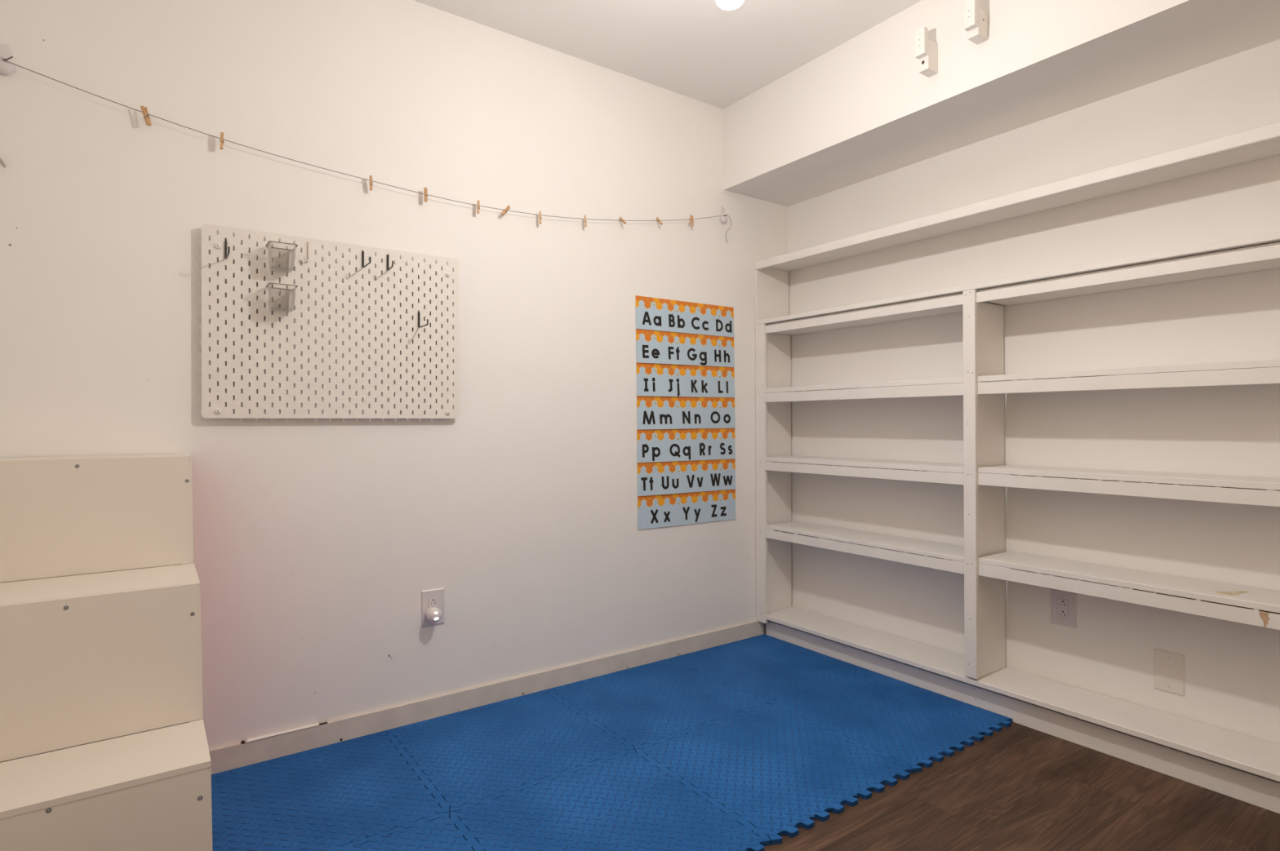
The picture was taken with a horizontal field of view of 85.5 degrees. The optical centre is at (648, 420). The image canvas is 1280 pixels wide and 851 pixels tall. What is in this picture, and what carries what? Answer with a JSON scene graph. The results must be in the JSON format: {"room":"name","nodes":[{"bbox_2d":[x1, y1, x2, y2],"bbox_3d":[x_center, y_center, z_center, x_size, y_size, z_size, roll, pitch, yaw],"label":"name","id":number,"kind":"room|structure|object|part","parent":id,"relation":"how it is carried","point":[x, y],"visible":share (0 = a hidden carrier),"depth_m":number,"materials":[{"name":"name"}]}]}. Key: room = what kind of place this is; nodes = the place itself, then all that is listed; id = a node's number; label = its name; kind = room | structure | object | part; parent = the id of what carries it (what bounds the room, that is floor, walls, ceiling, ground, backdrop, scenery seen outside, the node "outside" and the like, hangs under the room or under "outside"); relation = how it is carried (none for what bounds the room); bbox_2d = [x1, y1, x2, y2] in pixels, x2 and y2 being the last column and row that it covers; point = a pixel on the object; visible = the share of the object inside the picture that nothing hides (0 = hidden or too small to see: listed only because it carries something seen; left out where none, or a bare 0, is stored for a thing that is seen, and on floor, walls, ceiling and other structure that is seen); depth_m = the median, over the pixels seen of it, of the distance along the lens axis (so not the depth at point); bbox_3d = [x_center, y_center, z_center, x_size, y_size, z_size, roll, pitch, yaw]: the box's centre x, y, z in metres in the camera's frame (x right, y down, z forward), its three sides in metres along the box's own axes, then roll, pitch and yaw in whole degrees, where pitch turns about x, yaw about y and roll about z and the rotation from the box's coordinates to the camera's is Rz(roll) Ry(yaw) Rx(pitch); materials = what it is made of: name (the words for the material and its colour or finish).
{"room":"children's room","nodes":[
{"label":"children's room","id":0,"kind":"room"},
{"bbox_2d":[0,0,787,761],"bbox_3d":[-0.509,-0.199,2.639,3.097,2.476,0.101,0,0,-36],"label":"wall","id":1,"kind":"structure","parent":0,"point":[317,543],"depth_m":2.30,"materials":[{"name":"paint"}]},
{"bbox_2d":[0,158,5,168],"bbox_3d":[-1.643,-0.655,1.752,0.024,0.029,0.011,0,0,-30],"label":"tape","id":2,"kind":"object","parent":1,"relation":"attached to","point":[2,162],"visible":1,"depth_m":1.75,"materials":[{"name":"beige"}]},
{"bbox_2d":[0,43,14,75],"bbox_3d":[-1.632,-0.919,1.753,0.037,0.082,0.032,0,0,-36],"label":"hook","id":3,"kind":"object","parent":1,"relation":"attached to","point":[6,51],"visible":1,"depth_m":1.76,"materials":[{"name":"white plastic"}]},
{"bbox_2d":[201,223,458,418],"bbox_3d":[-0.981,-0.286,2.216,0.760,0.560,0.033,0,0,-36],"label":"pegboard","id":4,"kind":"object","parent":1,"relation":"attached to","point":[217,410],"visible":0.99,"depth_m":2.17,"materials":[{"name":"white"}]},
{"bbox_2d":[224,238,229,259],"bbox_3d":[-1.211,-0.500,1.988,0.006,0.065,0.109,0,0,-36],"label":"hook","id":5,"kind":"object","parent":4,"relation":"attached to","point":[226,255],"visible":1,"depth_m":2.02,"materials":[{"name":"black metal"}]},
{"bbox_2d":[265,240,297,272],"bbox_3d":[-1.101,-0.488,2.074,0.078,0.074,0.090,0,0,-36],"label":"clear cup","id":6,"kind":"object","parent":4,"relation":"hanging from","point":[291,269],"visible":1,"depth_m":2.07,"materials":[{"name":"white plastic"}]},
{"bbox_2d":[265,282,297,312],"bbox_3d":[-1.100,-0.366,2.074,0.078,0.074,0.090,0,0,-36],"label":"clear cup","id":7,"kind":"object","parent":4,"relation":"attached to","point":[268,285],"visible":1,"depth_m":2.07,"materials":[{"name":"white plastic"}]},
{"bbox_2d":[303,241,310,262],"bbox_3d":[-1.057,-0.527,2.144,0.011,0.074,0.037,0,0,-10],"label":"hook","id":8,"kind":"object","parent":4,"relation":"attached to","point":[308,242],"visible":1,"depth_m":2.15,"materials":[{"name":"white metal"}]},
{"bbox_2d":[361,249,370,267],"bbox_3d":[-0.903,-0.524,2.211,0.006,0.065,0.109,0,0,-36],"label":"hook","id":9,"kind":"object","parent":4,"relation":"attached to","point":[362,252],"visible":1,"depth_m":2.24,"materials":[{"name":"black metal"}]},
{"bbox_2d":[386,254,393,271],"bbox_3d":[-0.846,-0.524,2.260,0.006,0.065,0.095,0,0,-31],"label":"hook","id":10,"kind":"object","parent":4,"relation":"attached to","point":[391,267],"visible":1,"depth_m":2.28,"materials":[{"name":"black metal"}]},
{"bbox_2d":[417,311,428,328],"bbox_3d":[-0.757,-0.344,2.315,0.006,0.065,0.109,0,0,-36],"label":"hook","id":11,"kind":"object","parent":4,"relation":"attached to","point":[418,312],"visible":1,"depth_m":2.34,"materials":[{"name":"black metal"}]},
{"bbox_2d":[421,587,444,627],"bbox_3d":[-0.747,0.648,2.397,0.080,0.125,0.007,0,0,-36],"label":"wall outlet","id":12,"kind":"object","parent":1,"relation":"attached to","point":[431,598],"visible":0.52,"depth_m":2.39,"materials":[{"name":"white plastic"}]},
{"bbox_2d":[425,607,441,623],"bbox_3d":[-0.735,0.666,2.365,0.050,0.052,0.059,0,0,-36],"label":"night light","id":13,"kind":"object","parent":12,"relation":"attached to","point":[433,615],"visible":1,"depth_m":2.35,"materials":[{"name":"white plastic"}]},
{"bbox_2d":[428,597,438,608],"bbox_3d":[-0.746,0.648,2.395,0.033,0.067,0.003,0,0,-36],"label":"receptacle","id":14,"kind":"object","parent":12,"relation":"attached to","point":[433,602],"depth_m":2.39,"materials":[{"name":"white plastic"}]},
{"bbox_2d":[208,620,763,774],"bbox_3d":[-0.550,0.996,2.532,2.706,0.086,0.014,0,0,-36],"label":"baseboard","id":15,"kind":"structure","parent":1,"relation":"attached to","point":[258,749],"depth_m":2.42,"materials":[{"name":"paint"}]},
{"bbox_2d":[635,295,733,337],"bbox_3d":[0.172,-0.455,3.067,0.557,0.140,0.005,0,0,-36],"label":"strip","id":16,"kind":"object","parent":1,"relation":"attached to","point":[651,313],"visible":1,"depth_m":3.06,"materials":[{"name":"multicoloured paper"}]},
{"bbox_2d":[635,362,734,397],"bbox_3d":[0.176,-0.174,3.067,0.557,0.141,0.007,0,0,-36],"label":"strip","id":17,"kind":"object","parent":1,"relation":"attached to","point":[653,380],"visible":1,"depth_m":3.06,"materials":[{"name":"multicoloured paper"}]},
{"bbox_2d":[635,328,734,367],"bbox_3d":[0.174,-0.315,3.066,0.557,0.141,0.007,-1,0,-36],"label":"strip","id":18,"kind":"object","parent":1,"relation":"attached to","point":[657,347],"visible":1,"depth_m":3.06,"materials":[{"name":"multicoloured paper"}]},
{"bbox_2d":[636,395,735,430],"bbox_3d":[0.177,-0.033,3.067,0.557,0.142,0.007,0,0,-36],"label":"strip","id":19,"kind":"object","parent":1,"relation":"attached to","point":[652,412],"visible":1,"depth_m":3.05,"materials":[{"name":"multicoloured paper"}]},
{"bbox_2d":[636,428,735,462],"bbox_3d":[0.177,0.108,3.067,0.557,0.142,0.005,0,0,-36],"label":"strip","id":20,"kind":"object","parent":1,"relation":"attached to","point":[689,444],"visible":1,"depth_m":3.06,"materials":[{"name":"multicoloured paper"}]},
{"bbox_2d":[637,458,735,496],"bbox_3d":[0.180,0.250,3.067,0.557,0.142,0.007,0,0,-36],"label":"strip","id":21,"kind":"object","parent":1,"relation":"attached to","point":[654,478],"visible":1,"depth_m":3.05,"materials":[{"name":"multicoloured paper"}]},
{"bbox_2d":[637,489,736,529],"bbox_3d":[0.180,0.390,3.068,0.557,0.141,0.005,0,0,-36],"label":"strip","id":22,"kind":"object","parent":1,"relation":"attached to","point":[657,511],"visible":1,"depth_m":3.05,"materials":[{"name":"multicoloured paper"}]},
{"bbox_2d":[719,205,727,223],"bbox_3d":[0.346,-0.948,3.182,0.037,0.082,0.032,0,0,-36],"label":"hook","id":23,"kind":"object","parent":1,"relation":"attached to","point":[723,220],"visible":0.99,"depth_m":3.18,"materials":[{"name":"white plastic"}]},
{"bbox_2d":[2,56,731,243],"bbox_3d":[-0.620,-0.855,2.467,2.481,0.177,0.012,0,0,-36],"label":"clothesline","id":24,"kind":"object","parent":23,"relation":"hanging from","point":[11,56],"visible":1,"depth_m":2.16,"materials":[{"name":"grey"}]},
{"bbox_2d":[140,106,151,125],"bbox_3d":[-1.388,-0.840,1.911,0.019,0.051,0.018,0,0,4],"label":"clothespin","id":25,"kind":"object","parent":24,"relation":"attached to","point":[144,111],"visible":1,"depth_m":1.91,"materials":[{"name":"brown wood"}]},
{"bbox_3d":[-1.387,-0.840,1.915,0.008,0.050,0.007,-13,5,5],"label":"leg","id":26,"kind":"part","parent":25,"relation":"part of","materials":[{"name":"brown wood"}]},
{"bbox_2d":[219,132,223,149],"bbox_3d":[-1.244,-0.814,2.016,0.011,0.046,0.014,0,0,-30],"label":"clothespin","id":27,"kind":"object","parent":24,"relation":"attached to","point":[221,140],"visible":1,"depth_m":2.01,"materials":[{"name":"brown wood"}]},
{"bbox_2d":[368,175,373,191],"bbox_3d":[-0.907,-0.774,2.259,0.011,0.046,0.020,0,0,-16],"label":"clothespin","id":28,"kind":"object","parent":24,"relation":"attached to","point":[371,176],"visible":1,"depth_m":2.25,"materials":[{"name":"brown wood"}]},
{"bbox_3d":[-0.906,-0.774,2.257,0.007,0.045,0.006,0,10,-16],"label":"leg","id":29,"kind":"part","parent":28,"relation":"part of","materials":[{"name":"brown wood"}]},
{"bbox_2d":[423,187,427,202],"bbox_3d":[-0.762,-0.770,2.364,0.011,0.046,0.015,0,0,4],"label":"clothespin","id":30,"kind":"object","parent":24,"relation":"attached to","point":[425,190],"visible":1,"depth_m":2.36,"materials":[{"name":"brown wood"}]},
{"bbox_2d":[476,200,479,213],"bbox_3d":[-0.609,-0.761,2.473,0.010,0.044,0.014,0,0,-8],"label":"clothespin","id":31,"kind":"object","parent":24,"relation":"attached to","point":[478,202],"visible":1,"depth_m":2.47,"materials":[{"name":"brown wood"}]},
{"bbox_2d":[501,204,510,216],"bbox_3d":[-0.523,-0.768,2.536,0.037,0.043,0.015,0,0,-38],"label":"clothespin","id":32,"kind":"object","parent":24,"relation":"attached to","point":[508,207],"visible":1,"depth_m":2.53,"materials":[{"name":"brown wood"}]},
{"bbox_2d":[538,211,542,224],"bbox_3d":[-0.410,-0.765,2.617,0.010,0.044,0.014,0,0,-11],"label":"clothespin","id":33,"kind":"object","parent":24,"relation":"attached to","point":[540,212],"visible":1,"depth_m":2.61,"materials":[{"name":"brown wood"}]},
{"bbox_2d":[583,215,586,226],"bbox_3d":[-0.251,-0.786,2.732,0.010,0.044,0.014,0,0,-6],"label":"clothespin","id":34,"kind":"object","parent":24,"relation":"attached to","point":[584,220],"visible":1,"depth_m":2.73,"materials":[{"name":"brown wood"}]},
{"bbox_2d":[619,217,626,224],"bbox_3d":[-0.107,-0.818,2.836,0.013,0.037,0.042,0,0,-40],"label":"clothespin","id":35,"kind":"object","parent":24,"relation":"attached to","point":[621,220],"visible":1,"depth_m":2.83,"materials":[{"name":"brown wood"}]},
{"bbox_2d":[656,217,662,225],"bbox_3d":[0.045,-0.847,2.943,0.013,0.040,0.039,0,0,-41],"label":"clothespin","id":36,"kind":"object","parent":24,"relation":"attached to","point":[657,218],"visible":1,"depth_m":2.94,"materials":[{"name":"brown wood"}]},
{"bbox_2d":[691,216,693,226],"bbox_3d":[0.192,-0.875,3.044,0.011,0.046,0.018,0,0,-8],"label":"clothespin","id":37,"kind":"object","parent":24,"relation":"attached to","point":[692,220],"visible":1,"depth_m":3.04,"materials":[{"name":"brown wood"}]},
{"bbox_2d":[413,0,921,109],"bbox_3d":[0.409,-1.495,1.367,3.097,0.100,3.250,0,0,-36],"label":"ceiling","id":38,"kind":"structure","parent":0,"point":[701,51],"depth_m":2.57,"materials":[{"name":"paint"}]},
{"bbox_2d":[715,0,743,9],"bbox_3d":[0.193,-1.214,1.647,0.110,0.458,0.110,0,0,-36],"label":"pendant lamp","id":39,"kind":"object","parent":38,"relation":"attached to","point":[723,4],"visible":1,"depth_m":1.64,"materials":[{"name":"white"}]},
{"bbox_2d":[448,722,1279,850],"bbox_3d":[0.417,1.082,1.357,3.097,0.100,3.250,0,0,-36],"label":"floor","id":40,"kind":"structure","parent":0,"point":[1020,788],"depth_m":1.83,"materials":[{"name":"brown wood"}]},
{"bbox_2d":[0,453,213,850],"bbox_3d":[-1.260,0.566,1.569,0.419,0.944,0.740,0,0,-36],"label":"stairs","id":41,"kind":"structure","parent":40,"relation":"on","point":[90,658],"depth_m":1.49,"materials":[{"name":"white laminate"}]},
{"bbox_2d":[211,730,387,776],"bbox_3d":[-1.077,1.033,2.127,0.531,0.011,0.027,0,0,-36],"label":"border strip","id":42,"kind":"object","parent":40,"relation":"on","point":[291,756],"visible":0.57,"depth_m":2.13,"materials":[{"name":"blue plastic"}]},
{"bbox_2d":[211,732,449,850],"bbox_3d":[-0.901,1.031,1.893,0.539,0.013,0.598,0,0,-36],"label":"foam mat","id":43,"kind":"object","parent":40,"relation":"on","point":[327,799],"visible":0.98,"depth_m":1.86,"materials":[{"name":"blue rubber"}]},
{"bbox_2d":[337,812,484,850],"bbox_3d":[-0.561,1.028,1.422,0.539,0.013,0.603,0,0,-36],"label":"foam mat","id":44,"kind":"object","parent":40,"relation":"on","point":[440,834],"visible":1,"depth_m":1.69,"materials":[{"name":"blue rubber"}]},
{"bbox_2d":[386,689,546,732],"bbox_3d":[-0.623,1.033,2.455,0.588,0.011,0.027,0,0,-36],"label":"border strip","id":45,"kind":"object","parent":40,"relation":"on","point":[477,708],"visible":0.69,"depth_m":2.44,"materials":[{"name":"blue plastic"}]},
{"bbox_2d":[386,691,634,813],"bbox_3d":[-0.452,1.030,2.217,0.607,0.013,0.598,0,0,-36],"label":"foam mat","id":46,"kind":"object","parent":40,"relation":"on","point":[471,757],"visible":0.98,"depth_m":2.17,"materials":[{"name":"blue rubber"}]},
{"bbox_2d":[546,658,669,693],"bbox_3d":[-0.147,1.032,2.799,0.588,0.011,0.027,0,0,-36],"label":"border strip","id":47,"kind":"object","parent":40,"relation":"on","point":[660,661],"visible":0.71,"depth_m":2.78,"materials":[{"name":"blue plastic"}]},
{"bbox_2d":[449,749,770,850],"bbox_3d":[-0.112,1.028,1.746,0.607,0.013,0.603,0,0,-36],"label":"foam mat","id":48,"kind":"object","parent":40,"relation":"on","point":[625,802],"visible":1,"depth_m":1.79,"materials":[{"name":"blue rubber"}]},
{"bbox_2d":[548,659,768,750],"bbox_3d":[0.025,1.030,2.562,0.607,0.013,0.598,0,0,-36],"label":"foam mat","id":49,"kind":"object","parent":40,"relation":"on","point":[646,704],"visible":0.98,"depth_m":2.52,"materials":[{"name":"blue rubber"}]},
{"bbox_2d":[669,634,764,659],"bbox_3d":[0.327,1.032,3.141,0.580,0.011,0.027,0,0,-36],"label":"border strip","id":50,"kind":"object","parent":40,"relation":"on","point":[760,636],"visible":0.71,"depth_m":3.14,"materials":[{"name":"blue plastic"}]},
{"bbox_2d":[671,635,867,704],"bbox_3d":[0.494,1.030,2.901,0.588,0.013,0.598,0,0,-36],"label":"foam mat","id":51,"kind":"object","parent":40,"relation":"on","point":[768,668],"visible":0.99,"depth_m":2.87,"materials":[{"name":"blue rubber"}]},
{"bbox_2d":[635,704,912,844],"bbox_3d":[0.365,1.028,2.090,0.607,0.013,0.603,0,0,-36],"label":"foam mat","id":52,"kind":"object","parent":40,"relation":"on","point":[776,771],"visible":1,"depth_m":2.03,"materials":[{"name":"blue rubber"}]},
{"bbox_2d":[768,670,1012,773],"bbox_3d":[0.834,1.027,2.429,0.588,0.013,0.603,0,0,-36],"label":"foam mat","id":53,"kind":"object","parent":40,"relation":"on","point":[913,726],"visible":0.99,"depth_m":2.38,"materials":[{"name":"blue rubber"}]},
{"bbox_2d":[755,121,1279,813],"bbox_3d":[1.362,0.134,2.323,0.228,1.796,2.600,0,0,-36],"label":"bookcase","id":54,"kind":"object","parent":40,"relation":"on","point":[1242,767],"visible":1,"depth_m":2.42,"materials":[{"name":"paint"}]},
{"bbox_3d":[0.602,-0.606,3.374,0.220,0.262,0.012,0,0,-36],"label":"panel","id":55,"kind":"part","parent":54,"relation":"part of","materials":[{"name":"paint"}]},
{"bbox_3d":[0.615,0.251,3.370,0.204,1.340,0.022,0,0,-36],"label":"panel","id":56,"kind":"part","parent":54,"relation":"part of","materials":[{"name":"paint"}]},
{"bbox_3d":[0.842,-0.429,2.873,0.015,0.036,0.981,0,0,-36],"label":"rail","id":57,"kind":"part","parent":54,"relation":"part of","materials":[{"name":"paint"}]},
{"bbox_3d":[0.924,-0.141,2.931,0.224,0.020,0.981,0,0,-36],"label":"shelf","id":58,"kind":"part","parent":54,"relation":"part of","materials":[{"name":"paint"}]},
{"bbox_3d":[0.925,0.182,2.930,0.224,0.019,0.981,0,0,-36],"label":"shelf","id":59,"kind":"part","parent":54,"relation":"part of","materials":[{"name":"paint"}]},
{"bbox_3d":[0.926,0.501,2.929,0.224,0.016,0.981,0,0,-36],"label":"shelf","id":60,"kind":"part","parent":54,"relation":"part of","materials":[{"name":"paint"}]},
{"bbox_3d":[0.914,-0.439,2.962,0.205,0.034,1.040,0,0,-36],"label":"shelf","id":61,"kind":"part","parent":54,"relation":"part of","materials":[{"name":"paint"}]},
{"bbox_3d":[1.232,0.246,2.517,0.204,1.340,0.020,0,0,-36],"label":"divider panel","id":62,"kind":"part","parent":54,"relation":"part of","materials":[{"name":"paint"}]},
{"bbox_3d":[1.361,-0.471,2.325,0.226,0.019,2.600,0,0,-36],"label":"ledge shelf","id":63,"kind":"part","parent":54,"relation":"part of","materials":[{"name":"paint"}]},
{"bbox_3d":[1.368,0.925,2.321,0.220,0.018,2.597,0,0,-36],"label":"shelf","id":64,"kind":"part","parent":54,"relation":"part of","materials":[{"name":"paint"}]},
{"bbox_3d":[1.362,-0.753,2.328,0.208,0.019,2.600,0,0,-36],"label":"shelf","id":65,"kind":"part","parent":54,"relation":"part of","materials":[{"name":"paint"}]},
{"bbox_3d":[1.586,-0.435,1.845,0.013,0.036,1.466,0,0,-36],"label":"rail","id":66,"kind":"part","parent":54,"relation":"part of","materials":[{"name":"paint"}]},
{"bbox_3d":[1.688,-0.445,1.891,0.205,0.034,1.512,0,0,-36],"label":"shelf","id":67,"kind":"part","parent":54,"relation":"part of","materials":[{"name":"paint"}]},
{"bbox_3d":[1.673,-0.148,1.905,0.212,0.020,1.466,0,0,-36],"label":"shelf","id":68,"kind":"part","parent":54,"relation":"part of","materials":[{"name":"paint"}]},
{"bbox_3d":[1.674,0.172,1.904,0.212,0.019,1.466,0,0,-36],"label":"shelf","id":69,"kind":"part","parent":54,"relation":"part of","materials":[{"name":"paint"}]},
{"bbox_3d":[1.675,0.490,1.903,0.212,0.018,1.466,0,0,-36],"label":"shelf","id":70,"kind":"part","parent":54,"relation":"part of","materials":[{"name":"paint"}]},
{"bbox_2d":[723,0,1279,745],"bbox_3d":[1.454,-0.207,2.114,0.527,2.476,3.050,0,0,-36],"label":"wall","id":71,"kind":"structure","parent":0,"point":[854,140],"depth_m":2.36,"materials":[{"name":"paint"}]},
{"bbox_2d":[915,26,937,77],"bbox_3d":[0.930,-1.235,2.321,0.080,0.134,0.036,0,0,-36],"label":"wall bracket","id":72,"kind":"object","parent":71,"relation":"attached to","point":[926,50],"visible":1,"depth_m":2.31,"materials":[{"name":"paint"}]},
{"bbox_2d":[963,0,987,44],"bbox_3d":[1.030,-1.272,2.182,0.080,0.136,0.037,0,0,-36],"label":"wall bracket","id":73,"kind":"object","parent":71,"relation":"attached to","point":[975,19],"visible":1,"depth_m":2.17,"materials":[{"name":"paint"}]},
{"bbox_2d":[1050,589,1076,629],"bbox_3d":[1.441,0.656,2.407,0.007,0.121,0.082,0,0,-36],"label":"wall outlet","id":74,"kind":"object","parent":71,"relation":"attached to","point":[1064,604],"visible":1,"depth_m":2.40,"materials":[{"name":"white plastic"}]},
{"bbox_2d":[1057,598,1068,619],"bbox_3d":[1.440,0.656,2.406,0.003,0.067,0.033,0,0,-36],"label":"receptacle","id":75,"kind":"object","parent":74,"relation":"attached to","point":[1063,603],"depth_m":2.40,"materials":[{"name":"white plastic"}]},
{"bbox_2d":[1154,648,1184,696],"bbox_3d":[1.621,0.785,2.158,0.006,0.127,0.079,0,0,-36],"label":"wall plate","id":76,"kind":"object","parent":71,"relation":"attached to","point":[1169,667],"visible":1,"depth_m":2.16,"materials":[{"name":"white plastic"}]}
]}

